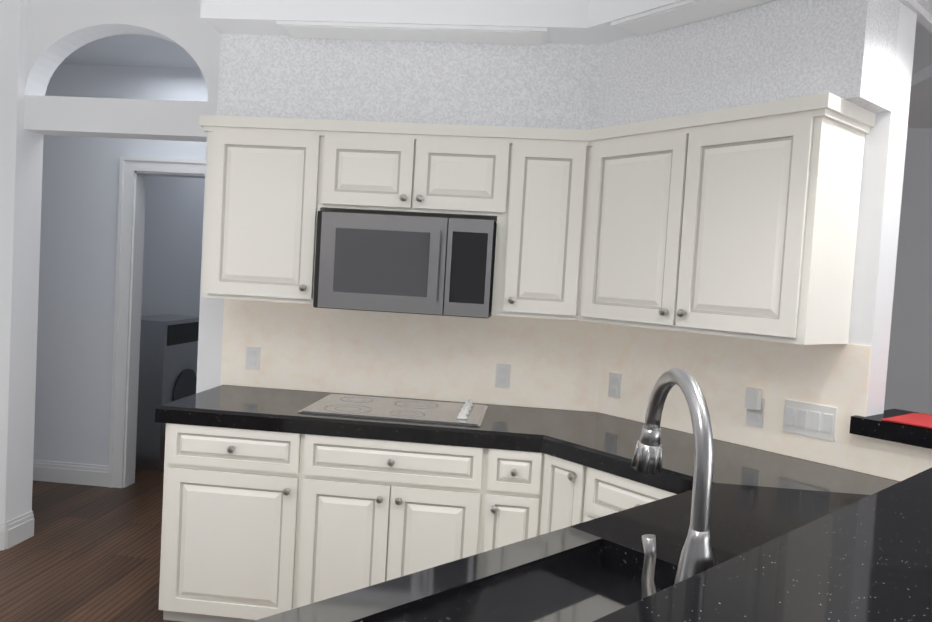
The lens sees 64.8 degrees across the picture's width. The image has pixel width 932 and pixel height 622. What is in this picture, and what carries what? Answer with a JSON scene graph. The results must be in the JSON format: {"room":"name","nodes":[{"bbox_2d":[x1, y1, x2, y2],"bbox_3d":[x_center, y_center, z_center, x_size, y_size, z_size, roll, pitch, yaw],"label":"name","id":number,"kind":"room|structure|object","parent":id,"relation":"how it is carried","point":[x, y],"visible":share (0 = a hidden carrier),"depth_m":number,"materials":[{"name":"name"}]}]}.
{"room":"kitchen","nodes":[
{"label":"kitchen","id":0,"kind":"room"},
{"bbox_2d":[0,469,180,621],"bbox_3d":[1.699,1.506,2.915,18.000,0.050,17.000,4,3,5],"label":"floor","id":1,"kind":"structure","parent":0,"point":[87,553],"depth_m":3.68,"materials":[{"name":"brown wood"}]},
{"bbox_2d":[135,314,198,470],"bbox_3d":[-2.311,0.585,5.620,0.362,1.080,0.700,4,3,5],"label":"washer","id":2,"kind":"object","parent":1,"relation":"on","point":[168,358],"visible":0.54,"depth_m":5.28,"materials":[{"name":"silver metal"}]},
{"bbox_2d":[155,396,358,575],"bbox_3d":[-0.921,0.888,3.322,0.667,0.844,0.627,4,3,5],"label":"base cabinet","id":3,"kind":"object","parent":1,"relation":"on","point":[213,473],"depth_m":3.01,"materials":[{"name":"white wood"}]},
{"bbox_2d":[331,408,900,543],"bbox_3d":[0.498,1.034,1.901,2.095,0.845,3.200,4,3,5],"label":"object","id":4,"kind":"structure","parent":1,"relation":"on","point":[776,495],"depth_m":2.66,"materials":[{"name":"black stone"}]},
{"bbox_2d":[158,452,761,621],"bbox_3d":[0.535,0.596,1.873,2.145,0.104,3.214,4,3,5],"label":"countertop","id":5,"kind":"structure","parent":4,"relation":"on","point":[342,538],"depth_m":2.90,"materials":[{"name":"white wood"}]},
{"bbox_2d":[297,393,488,426],"bbox_3d":[-0.296,0.414,3.246,0.760,0.040,0.490,4,3,5],"label":"cooktop","id":6,"kind":"object","parent":5,"relation":"in","point":[468,414],"depth_m":3.18,"materials":[{"name":"beige metal"}]},
{"bbox_2d":[630,368,716,621],"bbox_3d":[0.349,0.327,1.275,0.117,0.462,0.348,4,3,5],"label":"faucet","id":7,"kind":"object","parent":5,"relation":"on","point":[696,556],"depth_m":1.15,"materials":[{"name":"silver metal"}]},
{"bbox_2d":[593,409,931,621],"bbox_3d":[0.121,0.375,1.402,3.825,0.060,3.043,4,3,5],"label":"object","id":8,"kind":"structure","parent":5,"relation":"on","point":[867,559],"depth_m":1.07,"materials":[{"name":"black stone"}]},
{"bbox_2d":[881,413,931,428],"bbox_3d":[1.632,0.380,2.443,0.315,0.008,0.360,1,3,-40],"label":"placemat","id":9,"kind":"object","parent":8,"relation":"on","point":[919,420],"visible":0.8,"depth_m":2.48,"materials":[{"name":"red fabric"}]},
{"bbox_2d":[0,0,210,522],"bbox_3d":[-1.849,-0.964,3.660,1.167,4.400,0.290,4,3,5],"label":"wall","id":10,"kind":"structure","parent":0,"point":[41,41],"depth_m":3.67,"materials":[{"name":"white paint"}]},
{"bbox_2d":[0,511,33,550],"bbox_3d":[-2.336,1.141,3.783,0.017,0.135,0.302,4,3,5],"label":"baseboard","id":11,"kind":"structure","parent":10,"relation":"attached to","point":[16,531],"depth_m":3.80,"materials":[{"name":"white wood"}]},
{"bbox_2d":[33,64,207,465],"bbox_3d":[-3.849,-0.313,5.006,5.366,2.750,0.120,4,3,5],"label":"wall","id":12,"kind":"structure","parent":0,"point":[78,256],"depth_m":4.78,"materials":[{"name":"white paint"}]},
{"bbox_2d":[33,460,108,486],"bbox_3d":[-4.472,0.960,5.047,4.275,0.135,0.017,4,3,5],"label":"baseboard","id":13,"kind":"structure","parent":12,"relation":"attached to","point":[48,471],"depth_m":4.87,"materials":[{"name":"white wood"}]},
{"bbox_2d":[108,156,205,487],"bbox_3d":[-1.869,0.087,5.123,0.788,2.169,0.746,4,3,5],"label":"trim","id":14,"kind":"structure","parent":12,"relation":"attached to","point":[134,172],"depth_m":4.80,"materials":[{"name":"white wood"}]},
{"bbox_2d":[61,34,198,67],"bbox_3d":[-2.621,-1.704,6.287,7.400,0.050,4.850,4,3,5],"label":"ceiling","id":15,"kind":"structure","parent":0,"point":[140,50],"depth_m":4.44,"materials":[{"name":"white paint"}]},
{"bbox_2d":[200,0,899,129],"bbox_3d":[0.335,-1.885,2.848,3.210,2.238,1.622,4,3,5],"label":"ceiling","id":16,"kind":"structure","parent":0,"point":[587,66],"depth_m":3.09,"materials":[{"name":"white paint"}]},
{"bbox_2d":[276,0,775,44],"bbox_3d":[0.183,-1.151,2.804,2.021,0.016,0.767,4,3,5],"label":"ceiling light","id":17,"kind":"object","parent":16,"relation":"attached to","point":[681,13],"visible":1,"depth_m":3.06,"materials":[{"name":"white"}]},
{"bbox_2d":[196,2,916,416],"bbox_3d":[0.835,0.031,1.903,2.045,2.885,3.360,4,3,5],"label":"wall","id":18,"kind":"structure","parent":0,"point":[878,226],"depth_m":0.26,"materials":[{"name":"white paint"}]},
{"bbox_2d":[427,212,490,317],"bbox_3d":[-0.013,-0.195,3.308,0.275,0.420,0.399,4,3,5],"label":"control panel","id":19,"kind":"object","parent":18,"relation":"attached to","point":[461,246],"depth_m":3.11,"materials":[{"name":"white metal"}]},
{"bbox_2d":[495,363,510,387],"bbox_3d":[0.177,0.307,3.501,0.070,0.115,0.009,4,3,5],"label":"outlet","id":20,"kind":"object","parent":18,"relation":"attached to","point":[503,371],"depth_m":3.50,"materials":[{"name":"white plastic"}]},
{"bbox_2d":[487,126,570,318],"bbox_3d":[0.399,-0.374,3.261,0.511,0.804,0.401,4,3,5],"label":"upper cabinet","id":21,"kind":"object","parent":18,"relation":"attached to","point":[529,212],"depth_m":3.13,"materials":[{"name":"white wood"}]},
{"bbox_2d":[608,372,621,398],"bbox_3d":[0.686,0.341,3.387,0.009,0.115,0.070,1,3,-40],"label":"outlet","id":22,"kind":"object","parent":18,"relation":"attached to","point":[615,379],"depth_m":3.38,"materials":[{"name":"white plastic"}]},
{"bbox_2d":[744,387,764,427],"bbox_3d":[1.113,0.373,2.846,0.042,0.151,0.070,1,3,-40],"label":"outlet","id":23,"kind":"object","parent":18,"relation":"attached to","point":[754,402],"depth_m":2.84,"materials":[{"name":"white plastic"}]},
{"bbox_2d":[783,399,836,440],"bbox_3d":[1.259,0.397,2.695,0.010,0.120,0.190,1,3,-40],"label":"light switch","id":24,"kind":"object","parent":18,"relation":"attached to","point":[811,419],"depth_m":2.69,"materials":[{"name":"white plastic"}]},
{"bbox_2d":[221,21,931,480],"bbox_3d":[1.025,-0.813,2.887,15.620,4.500,15.200,4,3,5],"label":"wall","id":25,"kind":"structure","parent":0,"point":[563,365],"depth_m":3.50,"materials":[{"name":"white paint"}]},
{"bbox_2d":[159,388,222,407],"bbox_3d":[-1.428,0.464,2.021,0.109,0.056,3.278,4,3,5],"label":"countertop","id":26,"kind":"structure","parent":25,"relation":"attached to","point":[189,401],"depth_m":3.20,"materials":[{"name":"black stone"}]},
{"bbox_2d":[245,346,260,369],"bbox_3d":[-1.050,0.231,3.614,0.070,0.115,0.009,4,3,5],"label":"outlet","id":27,"kind":"object","parent":25,"relation":"attached to","point":[252,353],"depth_m":3.61,"materials":[{"name":"white plastic"}]},
{"bbox_2d":[199,115,326,303],"bbox_3d":[-0.894,-0.455,3.407,0.535,0.804,0.347,4,3,5],"label":"upper cabinet","id":28,"kind":"object","parent":25,"relation":"attached to","point":[264,180],"depth_m":3.23,"materials":[{"name":"white wood"}]},
{"bbox_2d":[155,408,542,447],"bbox_3d":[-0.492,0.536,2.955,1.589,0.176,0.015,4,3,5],"label":"countertop","id":29,"kind":"structure","parent":25,"relation":"attached to","point":[160,413],"depth_m":2.94,"materials":[{"name":"black stone"}]},
{"bbox_2d":[307,208,434,314],"bbox_3d":[-0.386,-0.218,3.342,0.495,0.420,0.399,4,3,5],"label":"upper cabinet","id":30,"kind":"object","parent":25,"relation":"attached to","point":[364,259],"depth_m":3.15,"materials":[{"name":"white metal"}]},
{"bbox_2d":[313,210,498,318],"bbox_3d":[-0.257,-0.209,3.309,0.760,0.420,0.442,4,3,5],"label":"microwave","id":31,"kind":"object","parent":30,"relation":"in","point":[444,264],"depth_m":3.13,"materials":[{"name":"grey plastic"}]},
{"bbox_2d":[323,120,498,215],"bbox_3d":[-0.211,-0.627,3.336,0.815,0.376,0.347,4,3,5],"label":"upper cabinet","id":32,"kind":"object","parent":25,"relation":"attached to","point":[393,166],"depth_m":3.17,"materials":[{"name":"white wood"}]},
{"bbox_2d":[559,92,875,344],"bbox_3d":[0.911,-0.328,2.905,0.991,0.804,1.016,4,3,5],"label":"upper cabinet","id":33,"kind":"object","parent":25,"relation":"attached to","point":[739,222],"depth_m":2.60,"materials":[{"name":"white wood"}]},
{"bbox_2d":[908,64,931,128],"bbox_3d":[7.565,-1.271,2.851,8.580,0.130,11.099,1,4,-43],"label":"ceiling","id":34,"kind":"structure","parent":0,"point":[920,110],"depth_m":5.44,"materials":[{"name":"white paint"}]},
{"bbox_3d":[-1.378,-2.022,-0.738,6.777,1.840,7.534,4,3,5],"label":"beam","id":35,"kind":"structure","parent":0,"visible":0},
{"bbox_2d":[898,0,931,32],"bbox_3d":[-1.432,-1.089,-0.696,9.450,0.030,0.684,1,4,-43],"label":"beam","id":36,"kind":"structure","parent":35,"relation":"attached to","point":[922,9],"depth_m":2.58,"materials":[{"name":"white paint"}]}
]}

